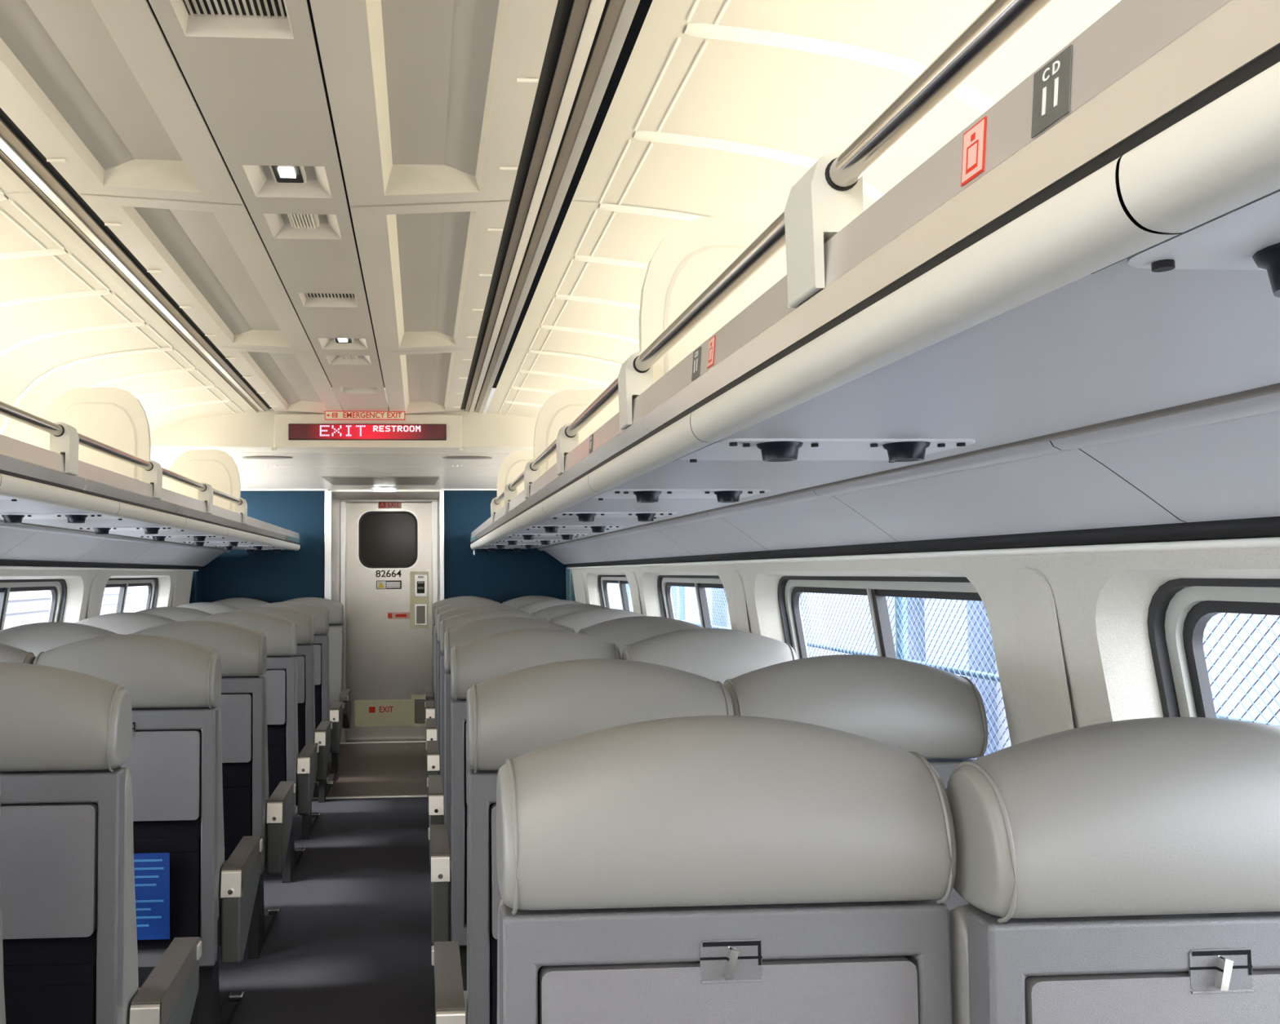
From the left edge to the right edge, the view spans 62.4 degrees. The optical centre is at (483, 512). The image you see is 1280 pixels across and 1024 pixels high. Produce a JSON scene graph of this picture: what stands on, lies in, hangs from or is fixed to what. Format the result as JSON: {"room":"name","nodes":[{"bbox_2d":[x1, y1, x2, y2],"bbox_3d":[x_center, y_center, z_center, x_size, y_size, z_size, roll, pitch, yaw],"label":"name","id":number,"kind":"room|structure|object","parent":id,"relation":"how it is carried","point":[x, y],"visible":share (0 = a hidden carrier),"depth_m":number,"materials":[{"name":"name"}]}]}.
{"room":"train carriage","nodes":[
{"label":"train carriage","id":0,"kind":"room"},
{"bbox_2d":[0,556,200,622],"bbox_3d":[-2.061,0.781,2.238,0.332,1.770,12.400,0,-3,-3],"label":"wall","id":1,"kind":"structure","parent":0,"point":[86,582],"depth_m":5.65,"materials":[{"name":"white plastic"}]},
{"bbox_2d":[0,578,66,631],"bbox_3d":[-2.224,0.620,4.731,0.153,0.628,1.510,0,-3,-3],"label":"window","id":2,"kind":"structure","parent":1,"relation":"in","point":[58,588],"depth_m":5.17,"materials":[{"name":"black rubber"}]},
{"bbox_2d":[105,577,158,613],"bbox_3d":[-2.340,0.734,6.650,0.153,0.628,1.510,0,-3,-3],"label":"window","id":3,"kind":"structure","parent":1,"relation":"in","point":[152,584],"depth_m":6.83,"materials":[{"name":"black rubber"}]},
{"bbox_2d":[0,400,300,566],"bbox_3d":[-1.542,-0.090,2.562,0.812,0.360,11.840,0,-3,-3],"label":"luggage rack","id":4,"kind":"object","parent":1,"relation":"attached to","point":[42,481],"visible":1,"depth_m":4.04,"materials":[{"name":"beige plastic"}]},
{"bbox_2d":[0,513,122,524],"bbox_3d":[-1.449,0.029,3.566,0.422,0.030,0.286,0,-3,-3],"label":"reading lamp","id":5,"kind":"object","parent":4,"relation":"attached to","point":[10,518],"visible":0.93,"depth_m":3.44,"materials":[{"name":"white plastic"}]},
{"bbox_2d":[20,387,151,481],"bbox_3d":[-1.524,-0.245,3.871,0.550,0.440,0.026,0,-3,-3],"label":"divider","id":6,"kind":"object","parent":4,"relation":"on","point":[113,417],"visible":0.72,"depth_m":3.87,"materials":[{"name":"beige plastic"}]},
{"bbox_2d":[79,526,184,534],"bbox_3d":[-1.507,0.086,4.527,0.422,0.030,0.286,0,-3,-3],"label":"reading lamp","id":7,"kind":"object","parent":4,"relation":"attached to","point":[148,530],"visible":0.95,"depth_m":4.40,"materials":[{"name":"white plastic"}]},
{"bbox_2d":[141,535,224,542],"bbox_3d":[-1.565,0.143,5.489,0.422,0.030,0.286,0,-3,-3],"label":"reading lamp","id":8,"kind":"object","parent":4,"relation":"attached to","point":[156,538],"visible":0.91,"depth_m":5.36,"materials":[{"name":"white plastic"}]},
{"bbox_2d":[162,449,240,511],"bbox_3d":[-1.641,-0.129,5.809,0.550,0.440,0.026,0,-3,-3],"label":"divider","id":9,"kind":"object","parent":4,"relation":"on","point":[216,468],"visible":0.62,"depth_m":5.81,"materials":[{"name":"beige plastic"}]},
{"bbox_2d":[189,568,201,603],"bbox_3d":[-2.337,1.241,8.301,0.110,1.570,0.230,0,-3,-3],"label":"trim","id":10,"kind":"structure","parent":1,"relation":"attached to","point":[196,588],"depth_m":8.24,"materials":[{"name":"blue"}]},
{"bbox_2d":[137,740,459,1023],"bbox_3d":[-0.487,1.746,3.329,3.600,0.052,13.500,0,-3,-3],"label":"floor","id":11,"kind":"structure","parent":0,"point":[349,940],"depth_m":4.64,"materials":[{"name":"carpet"}]},
{"bbox_2d":[0,782,5,1023],"bbox_3d":[-0.958,0.958,1.716,0.615,1.341,0.732,0,-3,-3],"label":"seat","id":12,"kind":"object","parent":11,"relation":"on","point":[2,1012],"visible":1,"depth_m":1.53,"materials":[{"name":"grey leather"}]},
{"bbox_2d":[0,883,5,1023],"bbox_3d":[-0.980,0.834,1.510,0.540,0.685,0.155,0,-3,-3],"label":"cushion","id":13,"kind":"object","parent":12,"relation":"on","point":[2,1012],"depth_m":1.53,"materials":[{"name":"grey leather"}]},
{"bbox_2d":[0,643,35,664],"bbox_3d":[-1.638,1.058,3.325,0.546,1.341,0.652,0,-3,-3],"label":"seat","id":14,"kind":"object","parent":11,"relation":"on","point":[8,654],"visible":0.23,"depth_m":3.10,"materials":[{"name":"grey leather"}]},
{"bbox_2d":[0,622,121,657],"bbox_3d":[-1.695,1.113,4.262,0.546,1.341,0.652,0,-3,-3],"label":"seat","id":15,"kind":"object","parent":11,"relation":"on","point":[36,638],"visible":0.2,"depth_m":4.00,"materials":[{"name":"grey leather"}]},
{"bbox_2d":[0,662,201,1023],"bbox_3d":[-1.000,1.000,2.413,0.615,1.341,0.732,0,-3,-3],"label":"seat","id":16,"kind":"object","parent":11,"relation":"on","point":[69,932],"visible":1,"depth_m":2.11,"materials":[{"name":"grey leather"}]},
{"bbox_2d":[115,767,138,1023],"bbox_3d":[-1.022,0.875,2.207,0.540,0.685,0.155,0,-3,-3],"label":"cushion","id":17,"kind":"object","parent":16,"relation":"on","point":[129,980],"depth_m":2.19,"materials":[{"name":"grey leather"}]},
{"bbox_2d":[73,612,177,635],"bbox_3d":[-1.756,1.174,5.288,0.546,1.341,0.652,0,-3,-3],"label":"seat","id":18,"kind":"object","parent":11,"relation":"on","point":[124,623],"visible":0.09,"depth_m":5.03,"materials":[{"name":"grey leather"}]},
{"bbox_2d":[32,635,262,1023],"bbox_3d":[-1.060,1.059,3.410,0.615,1.341,0.732,0,-3,-3],"label":"seat","id":19,"kind":"object","parent":11,"relation":"on","point":[174,763],"visible":0.63,"depth_m":3.10,"materials":[{"name":"grey leather"}]},
{"bbox_2d":[133,853,169,940],"bbox_3d":[-1.002,1.131,3.056,0.153,0.254,0.020,0,-3,-3],"label":"card","id":20,"kind":"object","parent":19,"relation":"in","point":[152,870],"visible":0.64,"depth_m":3.06,"materials":[{"name":"blue paper"}]},
{"bbox_2d":[211,706,224,920],"bbox_3d":[-1.082,0.935,3.204,0.540,0.685,0.155,0,-3,-3],"label":"cushion","id":21,"kind":"object","parent":19,"relation":"on","point":[220,871],"depth_m":3.18,"materials":[{"name":"grey plastic"}]},
{"bbox_2d":[134,606,211,622],"bbox_3d":[-1.809,1.226,6.155,0.546,1.341,0.652,0,-3,-3],"label":"seat","id":22,"kind":"object","parent":11,"relation":"on","point":[177,614],"visible":0.09,"depth_m":5.91,"materials":[{"name":"grey leather"}]},
{"bbox_2d":[175,602,240,614],"bbox_3d":[-1.866,1.282,7.101,0.546,1.341,0.652,0,-3,-3],"label":"seat","id":23,"kind":"object","parent":11,"relation":"on","point":[213,608],"visible":0.09,"depth_m":6.85,"materials":[{"name":"grey leather"}]},
{"bbox_2d":[128,620,296,959],"bbox_3d":[-1.117,1.115,4.356,0.615,1.341,0.732,0,-3,-3],"label":"seat","id":24,"kind":"object","parent":11,"relation":"on","point":[248,809],"visible":0.47,"depth_m":4.05,"materials":[{"name":"grey leather"}]},
{"bbox_2d":[221,676,268,841],"bbox_3d":[-1.139,0.991,4.150,0.540,0.685,0.155,0,-3,-3],"label":"cushion","id":25,"kind":"object","parent":24,"relation":"on","point":[265,731],"depth_m":4.12,"materials":[{"name":"grey plastic"}]},
{"bbox_2d":[213,597,269,608],"bbox_3d":[-1.915,1.331,7.920,0.546,1.341,0.652,0,-3,-3],"label":"seat","id":26,"kind":"object","parent":11,"relation":"on","point":[239,602],"visible":0.09,"depth_m":8.16,"materials":[{"name":"grey leather"}]},
{"bbox_2d":[192,611,319,883],"bbox_3d":[-1.178,1.176,5.373,0.615,1.341,0.732,0,-3,-3],"label":"seat","id":27,"kind":"object","parent":11,"relation":"on","point":[284,762],"visible":0.44,"depth_m":5.07,"materials":[{"name":"grey leather"}]},
{"bbox_2d":[295,657,297,785],"bbox_3d":[-1.200,1.052,5.166,0.540,0.685,0.155,0,-3,-3],"label":"cushion","id":28,"kind":"object","parent":27,"relation":"on","point":[296,709],"depth_m":5.16,"materials":[{"name":"grey leather"}]},
{"bbox_2d":[231,606,332,839],"bbox_3d":[-1.229,1.226,6.210,0.615,1.341,0.732,0,-3,-3],"label":"seat","id":29,"kind":"object","parent":11,"relation":"on","point":[307,733],"visible":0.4,"depth_m":5.91,"materials":[{"name":"grey leather"}]},
{"bbox_2d":[259,601,343,802],"bbox_3d":[-1.287,1.283,7.176,0.615,1.341,0.732,0,-3,-3],"label":"seat","id":30,"kind":"object","parent":11,"relation":"on","point":[323,712],"visible":0.31,"depth_m":6.88,"materials":[{"name":"grey leather"}]},
{"bbox_2d":[284,597,351,783],"bbox_3d":[-1.331,1.327,7.915,0.615,1.341,0.732,0,-3,-3],"label":"seat","id":31,"kind":"object","parent":11,"relation":"on","point":[335,634],"visible":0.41,"depth_m":8.13,"materials":[{"name":"grey leather"}]},
{"bbox_2d":[324,625,342,708],"bbox_3d":[-1.379,1.228,8.131,0.540,0.685,0.155,0,-3,-3],"label":"seat back","id":32,"kind":"object","parent":31,"relation":"on","point":[335,634],"depth_m":8.12,"materials":[{"name":"grey plastic"}]},
{"bbox_2d":[339,502,346,742],"bbox_3d":[-1.281,0.995,9.458,0.050,2.185,0.120,0,-3,-3],"label":"trim","id":33,"kind":"structure","parent":11,"relation":"on","point":[343,504],"depth_m":9.43,"materials":[{"name":"metal"}]},
{"bbox_2d":[312,795,427,799],"bbox_3d":[-0.788,1.940,7.063,0.990,0.009,0.040,0,-3,-3],"label":"trim","id":34,"kind":"structure","parent":11,"relation":"on","point":[413,796],"depth_m":7.06,"materials":[{"name":"silver metal"}]},
{"bbox_2d":[431,502,438,690],"bbox_3d":[-0.445,0.993,9.508,0.055,2.185,0.120,0,-3,-3],"label":"trim","id":35,"kind":"structure","parent":11,"relation":"on","point":[434,504],"depth_m":9.48,"materials":[{"name":"metal"}]},
{"bbox_2d":[346,502,432,742],"bbox_3d":[-0.864,0.997,9.530,0.820,2.185,0.066,0,-3,-3],"label":"door","id":36,"kind":"structure","parent":35,"relation":"attached to","point":[387,660],"depth_m":9.52,"materials":[{"name":"metal"}]},
{"bbox_2d":[354,699,411,726],"bbox_3d":[-0.920,1.832,9.464,0.516,0.236,0.005,0,-3,-3],"label":"kick plate","id":37,"kind":"object","parent":36,"relation":"attached to","point":[366,713],"visible":1,"depth_m":9.46,"materials":[{"name":"beige"}]},
{"bbox_2d":[376,580,401,589],"bbox_3d":[-0.872,0.668,9.537,0.230,0.077,0.005,0,-3,-3],"label":"warning sticker","id":38,"kind":"object","parent":36,"relation":"attached to","point":[395,584],"visible":1,"depth_m":9.54,"materials":[{"name":"white paper"}]},
{"bbox_2d":[411,694,425,726],"bbox_3d":[-0.580,1.812,9.485,0.165,0.285,0.008,0,-3,-3],"label":"grille","id":39,"kind":"object","parent":36,"relation":"attached to","point":[418,709],"visible":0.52,"depth_m":9.48,"materials":[{"name":"beige"}]},
{"bbox_2d":[424,595,499,719],"bbox_3d":[-0.148,1.324,7.987,0.615,1.341,0.732,0,-3,-3],"label":"seat","id":40,"kind":"object","parent":11,"relation":"on","point":[429,695],"visible":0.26,"depth_m":8.24,"materials":[{"name":"grey leather"}]},
{"bbox_2d":[433,625,437,706],"bbox_3d":[-0.128,1.225,8.207,0.540,0.685,0.155,0,-3,-3],"label":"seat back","id":41,"kind":"object","parent":40,"relation":"on","point":[434,633],"depth_m":8.16,"materials":[{"name":"grey plastic"}]},
{"bbox_2d":[424,600,514,742],"bbox_3d":[-0.104,1.280,7.248,0.615,1.341,0.732,0,-3,-3],"label":"seat","id":42,"kind":"object","parent":11,"relation":"on","point":[431,711],"visible":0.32,"depth_m":6.96,"materials":[{"name":"grey leather"}]},
{"bbox_2d":[425,604,528,824],"bbox_3d":[-0.049,1.226,6.331,0.615,1.341,0.732,0,-3,-3],"label":"seat","id":43,"kind":"object","parent":11,"relation":"on","point":[430,723],"visible":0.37,"depth_m":6.04,"materials":[{"name":"grey leather"}]},
{"bbox_2d":[426,608,546,811],"bbox_3d":[0.004,1.174,5.464,0.615,1.341,0.732,0,-3,-3],"label":"seat","id":44,"kind":"object","parent":11,"relation":"on","point":[432,747],"visible":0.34,"depth_m":5.16,"materials":[{"name":"grey leather"}]},
{"bbox_2d":[426,617,576,926],"bbox_3d":[0.061,1.117,4.508,0.615,1.341,0.732,0,-3,-3],"label":"seat","id":45,"kind":"object","parent":11,"relation":"on","point":[438,814],"visible":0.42,"depth_m":4.21,"materials":[{"name":"grey leather"}]},
{"bbox_2d":[428,629,621,991],"bbox_3d":[0.117,1.063,3.591,0.615,1.341,0.732,0,-3,-3],"label":"seat","id":46,"kind":"object","parent":11,"relation":"on","point":[476,661],"visible":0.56,"depth_m":3.28,"materials":[{"name":"grey leather"}]},
{"bbox_2d":[502,595,559,608],"bbox_3d":[0.431,1.325,8.062,0.546,1.341,0.652,0,-3,-3],"label":"seat","id":47,"kind":"object","parent":11,"relation":"on","point":[517,602],"visible":0.12,"depth_m":8.29,"materials":[{"name":"grey leather"}]},
{"bbox_2d":[517,600,583,614],"bbox_3d":[0.481,1.277,7.243,0.546,1.341,0.652,0,-3,-3],"label":"seat","id":48,"kind":"object","parent":11,"relation":"on","point":[531,608],"visible":0.16,"depth_m":6.99,"materials":[{"name":"grey leather"}]},
{"bbox_2d":[531,603,609,622],"bbox_3d":[0.536,1.222,6.327,0.546,1.341,0.652,0,-3,-3],"label":"seat","id":49,"kind":"object","parent":11,"relation":"on","point":[552,612],"visible":0.06,"depth_m":6.07,"materials":[{"name":"grey leather"}]},
{"bbox_2d":[431,658,733,1023],"bbox_3d":[0.188,0.992,2.405,0.615,1.341,0.732,0,-3,-3],"label":"seat","id":50,"kind":"object","parent":11,"relation":"on","point":[513,715],"visible":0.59,"depth_m":2.09,"materials":[{"name":"grey leather"}]},
{"bbox_2d":[466,768,472,1023],"bbox_3d":[0.235,0.868,2.203,0.540,0.685,0.155,0,-3,-3],"label":"cushion","id":51,"kind":"object","parent":50,"relation":"on","point":[470,770],"depth_m":2.18,"materials":[{"name":"grey leather"}]},
{"bbox_2d":[549,608,646,633],"bbox_3d":[0.589,1.170,5.450,0.546,1.341,0.652,0,-3,-3],"label":"seat","id":52,"kind":"object","parent":11,"relation":"on","point":[577,620],"visible":0.12,"depth_m":5.19,"materials":[{"name":"grey leather"}]},
{"bbox_2d":[577,616,706,659],"bbox_3d":[0.647,1.112,4.483,0.546,1.341,0.652,0,-3,-3],"label":"seat","id":53,"kind":"object","parent":11,"relation":"on","point":[621,632],"visible":0.19,"depth_m":4.22,"materials":[{"name":"grey leather"}]},
{"bbox_2d":[622,628,796,684],"bbox_3d":[0.705,1.056,3.527,0.546,1.341,0.652,0,-3,-3],"label":"seat","id":54,"kind":"object","parent":11,"relation":"on","point":[716,655],"visible":0.23,"depth_m":3.26,"materials":[{"name":"grey leather"}]},
{"bbox_2d":[496,715,956,1023],"bbox_3d":[0.240,0.941,1.538,0.615,1.341,0.732,0,-3,-3],"label":"seat","id":55,"kind":"object","parent":11,"relation":"on","point":[695,869],"visible":1,"depth_m":1.23,"materials":[{"name":"grey leather"}]},
{"bbox_2d":[497,899,504,1023],"bbox_3d":[0.287,0.816,1.336,0.540,0.685,0.155,0,-3,-3],"label":"cushion","id":56,"kind":"object","parent":55,"relation":"on","point":[501,907],"depth_m":1.30,"materials":[{"name":"grey leather"}]},
{"bbox_2d":[723,654,987,911],"bbox_3d":[0.770,0.991,2.441,0.546,1.341,0.652,0,-3,-3],"label":"seat","id":57,"kind":"object","parent":11,"relation":"on","point":[938,715],"visible":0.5,"depth_m":2.17,"materials":[{"name":"grey leather"}]},
{"bbox_2d":[946,717,1279,1023],"bbox_3d":[0.830,0.933,1.462,0.546,1.341,0.652,0,-3,-3],"label":"seat","id":58,"kind":"object","parent":11,"relation":"on","point":[1126,872],"visible":0.97,"depth_m":1.18,"materials":[{"name":"grey leather"}]},
{"bbox_2d":[949,904,981,1023],"bbox_3d":[0.839,0.810,1.298,0.540,0.685,0.155,0,-3,-3],"label":"cushion","id":59,"kind":"object","parent":58,"relation":"on","point":[962,918],"depth_m":1.24,"materials":[{"name":"grey leather"}]},
{"bbox_2d":[151,452,510,499],"bbox_3d":[-0.778,-0.277,8.048,3.400,0.148,3.300,0,-3,-3],"label":"ceiling","id":60,"kind":"structure","parent":0,"point":[257,471],"depth_m":7.43,"materials":[{"name":"white plastic"}]},
{"bbox_2d":[340,499,437,502],"bbox_3d":[-0.868,-0.101,9.538,0.890,0.029,0.100,0,-3,-3],"label":"trim","id":61,"kind":"structure","parent":60,"relation":"attached to","point":[341,500],"depth_m":9.49,"materials":[{"name":"metal"}]},
{"bbox_2d":[200,490,566,604],"bbox_3d":[-0.807,0.843,8.582,3.500,2.380,0.100,0,-3,-3],"label":"wall","id":62,"kind":"structure","parent":0,"point":[500,575],"depth_m":8.55,"materials":[{"name":"blue paint"}]},
{"bbox_2d":[324,490,332,762],"bbox_3d":[-1.276,0.927,8.514,0.055,2.210,0.090,0,-3,-3],"label":"trim","id":63,"kind":"structure","parent":62,"relation":"attached to","point":[328,494],"depth_m":8.51,"materials":[{"name":"metal"}]},
{"bbox_2d":[331,492,340,602],"bbox_3d":[-1.295,0.952,9.028,0.030,2.220,0.980,0,-3,-3],"label":"trim","id":64,"kind":"structure","parent":62,"relation":"attached to","point":[335,593],"depth_m":8.99,"materials":[{"name":"metal"}]},
{"bbox_2d":[440,490,444,600],"bbox_3d":[-0.343,0.925,8.570,0.035,2.210,0.090,0,-3,-3],"label":"trim","id":65,"kind":"structure","parent":62,"relation":"attached to","point":[442,492],"depth_m":8.56,"materials":[{"name":"metal"}]},
{"bbox_2d":[0,0,1121,440],"bbox_3d":[-0.385,-0.599,1.543,3.500,0.918,9.650,0,-3,-3],"label":"ceiling","id":66,"kind":"structure","parent":0,"point":[415,114],"depth_m":2.45,"materials":[{"name":"beige plastic"}]},
{"bbox_2d":[0,107,271,412],"bbox_3d":[-1.030,-0.892,1.466,0.140,0.034,9.540,0,-3,-3],"label":"ceiling light strip","id":67,"kind":"object","parent":66,"relation":"attached to","point":[18,153],"visible":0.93,"depth_m":3.05,"materials":[{"name":"grey metal"}]},
{"bbox_2d":[169,0,293,39],"bbox_3d":[-0.426,-0.863,1.737,0.190,0.034,0.210,0,-3,-3],"label":"ceiling vent","id":68,"kind":"object","parent":66,"relation":"in","point":[243,19],"visible":1,"depth_m":1.82,"materials":[{"name":"beige plastic"}]},
{"bbox_2d":[242,165,332,198],"bbox_3d":[-0.473,-0.817,2.522,0.190,0.034,0.205,0,-3,-3],"label":"recessed light","id":69,"kind":"object","parent":66,"relation":"in","point":[265,181],"visible":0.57,"depth_m":2.56,"materials":[{"name":"white plastic"}]},
{"bbox_2d":[263,213,342,239],"bbox_3d":[-0.493,-0.797,2.845,0.190,0.034,0.205,0,-3,-3],"label":"ceiling vent","id":70,"kind":"object","parent":66,"relation":"in","point":[282,226],"visible":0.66,"depth_m":2.89,"materials":[{"name":"white plastic"}]},
{"bbox_2d":[297,293,357,307],"bbox_3d":[-0.539,-0.752,3.610,0.190,0.034,0.180,0,-3,-3],"label":"ceiling vent","id":71,"kind":"object","parent":66,"relation":"in","point":[339,300],"visible":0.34,"depth_m":3.69,"materials":[{"name":"beige plastic"}]},
{"bbox_2d":[318,338,367,349],"bbox_3d":[-0.580,-0.711,4.295,0.190,0.034,0.205,0,-3,-3],"label":"recessed light","id":72,"kind":"object","parent":66,"relation":"in","point":[326,344],"visible":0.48,"depth_m":4.37,"materials":[{"name":"white plastic"}]},
{"bbox_2d":[150,387,537,453],"bbox_3d":[-0.676,-0.554,6.357,3.100,0.395,0.315,0,-3,-3],"label":"panel","id":73,"kind":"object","parent":66,"relation":"attached to","point":[258,432],"depth_m":6.21,"materials":[{"name":"beige plastic"}]},
{"bbox_2d":[288,423,446,440],"bbox_3d":[-0.691,-0.476,6.189,0.935,0.096,0.018,0,-3,-3],"label":"led sign","id":74,"kind":"object","parent":73,"relation":"attached to","point":[295,431],"visible":1,"depth_m":6.18,"materials":[{"name":"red plastic"}]},
{"bbox_2d":[325,355,371,364],"bbox_3d":[-0.600,-0.692,4.619,0.190,0.034,0.205,0,-3,-3],"label":"ceiling vent","id":75,"kind":"object","parent":66,"relation":"in","point":[332,359],"visible":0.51,"depth_m":4.69,"materials":[{"name":"white plastic"}]},
{"bbox_2d":[324,409,404,421],"bbox_3d":[-0.688,-0.562,6.017,0.464,0.066,0.017,0,-3,-3],"label":"emergency exit sign","id":76,"kind":"object","parent":66,"relation":"attached to","point":[345,415],"visible":1,"depth_m":6.01,"materials":[{"name":"red"}]},
{"bbox_2d":[460,0,639,413],"bbox_3d":[0.207,-0.895,1.541,0.140,0.034,9.540,0,-3,-3],"label":"ceiling light strip","id":77,"kind":"object","parent":66,"relation":"attached to","point":[587,37],"visible":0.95,"depth_m":2.41,"materials":[{"name":"black metal"}]},
{"bbox_2d":[566,515,1279,746],"bbox_3d":[1.201,0.773,2.435,0.332,1.770,12.400,0,-3,-3],"label":"wall","id":78,"kind":"structure","parent":0,"point":[1067,611],"depth_m":2.00,"materials":[{"name":"white plastic"}]},
{"bbox_2d":[565,567,581,601],"bbox_3d":[0.747,1.234,8.487,0.110,1.570,0.230,0,-3,-3],"label":"trim","id":79,"kind":"structure","parent":78,"relation":"attached to","point":[570,593],"depth_m":8.43,"materials":[{"name":"teal"}]},
{"bbox_2d":[597,575,629,611],"bbox_3d":[0.946,0.726,6.848,0.153,0.628,1.510,0,-3,-3],"label":"window","id":80,"kind":"structure","parent":78,"relation":"in","point":[602,580],"depth_m":7.23,"materials":[{"name":"black rubber"}]},
{"bbox_2d":[657,575,724,628],"bbox_3d":[1.062,0.612,4.930,0.153,0.628,1.510,0,-3,-3],"label":"window","id":81,"kind":"structure","parent":78,"relation":"in","point":[664,583],"depth_m":5.05,"materials":[{"name":"black rubber"}]},
{"bbox_2d":[470,0,1279,564],"bbox_3d":[0.642,-0.095,2.694,0.812,0.360,11.840,0,-3,-3],"label":"luggage rack","id":82,"kind":"object","parent":78,"relation":"attached to","point":[1121,394],"visible":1,"depth_m":1.06,"materials":[{"name":"grey plastic"}]},
{"bbox_2d":[497,449,533,508],"bbox_3d":[0.349,-0.134,5.929,0.550,0.440,0.026,0,-3,-3],"label":"divider","id":83,"kind":"object","parent":82,"relation":"on","point":[513,464],"visible":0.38,"depth_m":5.91,"materials":[{"name":"beige plastic"}]},
{"bbox_2d":[505,533,587,540],"bbox_3d":[0.327,0.138,5.604,0.431,0.030,0.286,0,-3,-3],"label":"reading lamp","id":84,"kind":"object","parent":82,"relation":"attached to","point":[526,536],"visible":0.99,"depth_m":5.48,"materials":[{"name":"white plastic"}]},
{"bbox_2d":[522,525,622,533],"bbox_3d":[0.385,0.081,4.642,0.431,0.030,0.286,0,-3,-3],"label":"reading lamp","id":85,"kind":"object","parent":82,"relation":"attached to","point":[548,529],"visible":0.98,"depth_m":4.52,"materials":[{"name":"white plastic"}]},
{"bbox_2d":[533,390,618,475],"bbox_3d":[0.466,-0.250,3.991,0.550,0.440,0.026,0,-3,-3],"label":"divider","id":86,"kind":"object","parent":82,"relation":"on","point":[562,408],"visible":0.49,"depth_m":3.98,"materials":[{"name":"beige plastic"}]},
{"bbox_2d":[546,511,676,522],"bbox_3d":[0.443,0.024,3.680,0.431,0.030,0.286,0,-3,-3],"label":"reading lamp","id":87,"kind":"object","parent":82,"relation":"attached to","point":[583,517],"visible":0.98,"depth_m":3.56,"materials":[{"name":"white plastic"}]},
{"bbox_2d":[590,488,771,502],"bbox_3d":[0.501,-0.033,2.719,0.431,0.030,0.286,0,-3,-3],"label":"reading lamp","id":88,"kind":"object","parent":82,"relation":"attached to","point":[642,495],"visible":0.97,"depth_m":2.60,"materials":[{"name":"white plastic"}]},
{"bbox_2d":[691,346,701,381],"bbox_3d":[0.317,-0.222,1.553,0.005,0.044,0.040,0,-3,-3],"label":"number plate","id":89,"kind":"object","parent":82,"relation":"on","point":[696,354],"visible":1,"depth_m":1.55,"materials":[{"name":"grey"}]},
{"bbox_2d":[639,217,786,383],"bbox_3d":[0.583,-0.364,2.063,0.550,0.440,0.026,0,-3,-3],"label":"divider","id":90,"kind":"object","parent":82,"relation":"on","point":[687,260],"visible":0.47,"depth_m":2.05,"materials":[{"name":"beige plastic"}]},
{"bbox_2d":[671,438,975,462],"bbox_3d":[0.559,-0.090,1.757,0.431,0.030,0.286,0,-3,-3],"label":"reading lamp","id":91,"kind":"object","parent":82,"relation":"attached to","point":[766,450],"visible":0.96,"depth_m":1.66,"materials":[{"name":"white plastic"}]},
{"bbox_2d":[960,116,986,186],"bbox_3d":[0.364,-0.268,0.774,0.004,0.041,0.031,0,-3,-3],"label":"sticker","id":92,"kind":"object","parent":82,"relation":"on","point":[974,140],"visible":1,"depth_m":0.77,"materials":[{"name":"red plastic"}]},
{"bbox_2d":[1031,44,1072,138],"bbox_3d":[0.370,-0.274,0.678,0.005,0.044,0.040,0,-3,-3],"label":"sticker","id":93,"kind":"object","parent":82,"relation":"on","point":[1052,82],"visible":1,"depth_m":0.68,"materials":[{"name":"grey plastic"}]},
{"bbox_2d":[1091,189,1279,297],"bbox_3d":[0.633,-0.163,0.540,0.431,0.030,0.360,0,-3,-3],"label":"reading lamp","id":94,"kind":"object","parent":82,"relation":"attached to","point":[1246,237],"visible":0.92,"depth_m":0.65,"materials":[{"name":"white plastic"}]},
{"bbox_2d":[777,576,982,659],"bbox_3d":[1.177,0.498,3.012,0.153,0.628,1.510,0,-3,-3],"label":"window","id":95,"kind":"structure","parent":78,"relation":"in","point":[790,588],"depth_m":3.03,"materials":[{"name":"black rubber"}]},
{"bbox_2d":[1146,578,1279,718],"bbox_3d":[1.293,0.384,1.094,0.153,0.628,1.510,0,-3,-3],"label":"window","id":96,"kind":"structure","parent":78,"relation":"in","point":[1180,612],"depth_m":1.80,"materials":[{"name":"grey plastic"}]},
{"bbox_3d":[-0.584,3.383,9.799,60.000,0.050,70.000,0,-3,-3],"label":"ground","id":97,"kind":"structure","parent":0,"visible":0},
{"bbox_2d":[3,586,147,629],"bbox_3d":[-10.116,1.530,22.381,0.500,5.250,22.000,0,-3,-3],"label":"wall","id":98,"kind":"structure","parent":97,"relation":"on","point":[27,607],"depth_m":23.55,"materials":[{"name":"grey"}]},
{"bbox_2d":[608,583,1279,759],"bbox_3d":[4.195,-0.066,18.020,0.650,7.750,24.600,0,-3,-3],"label":"window glass","id":99,"kind":"object","parent":97,"relation":"on","point":[1263,628],"visible":0.02,"depth_m":9.42,"materials":[{"name":"clear glass"}]},
{"bbox_2d":[608,582,1279,759],"bbox_3d":[2.297,1.389,8.131,0.070,3.700,22.095,0,-3,-3],"label":"fence","id":100,"kind":"object","parent":97,"relation":"on","point":[900,614],"visible":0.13,"depth_m":5.64,"materials":[{"name":"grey metal"}]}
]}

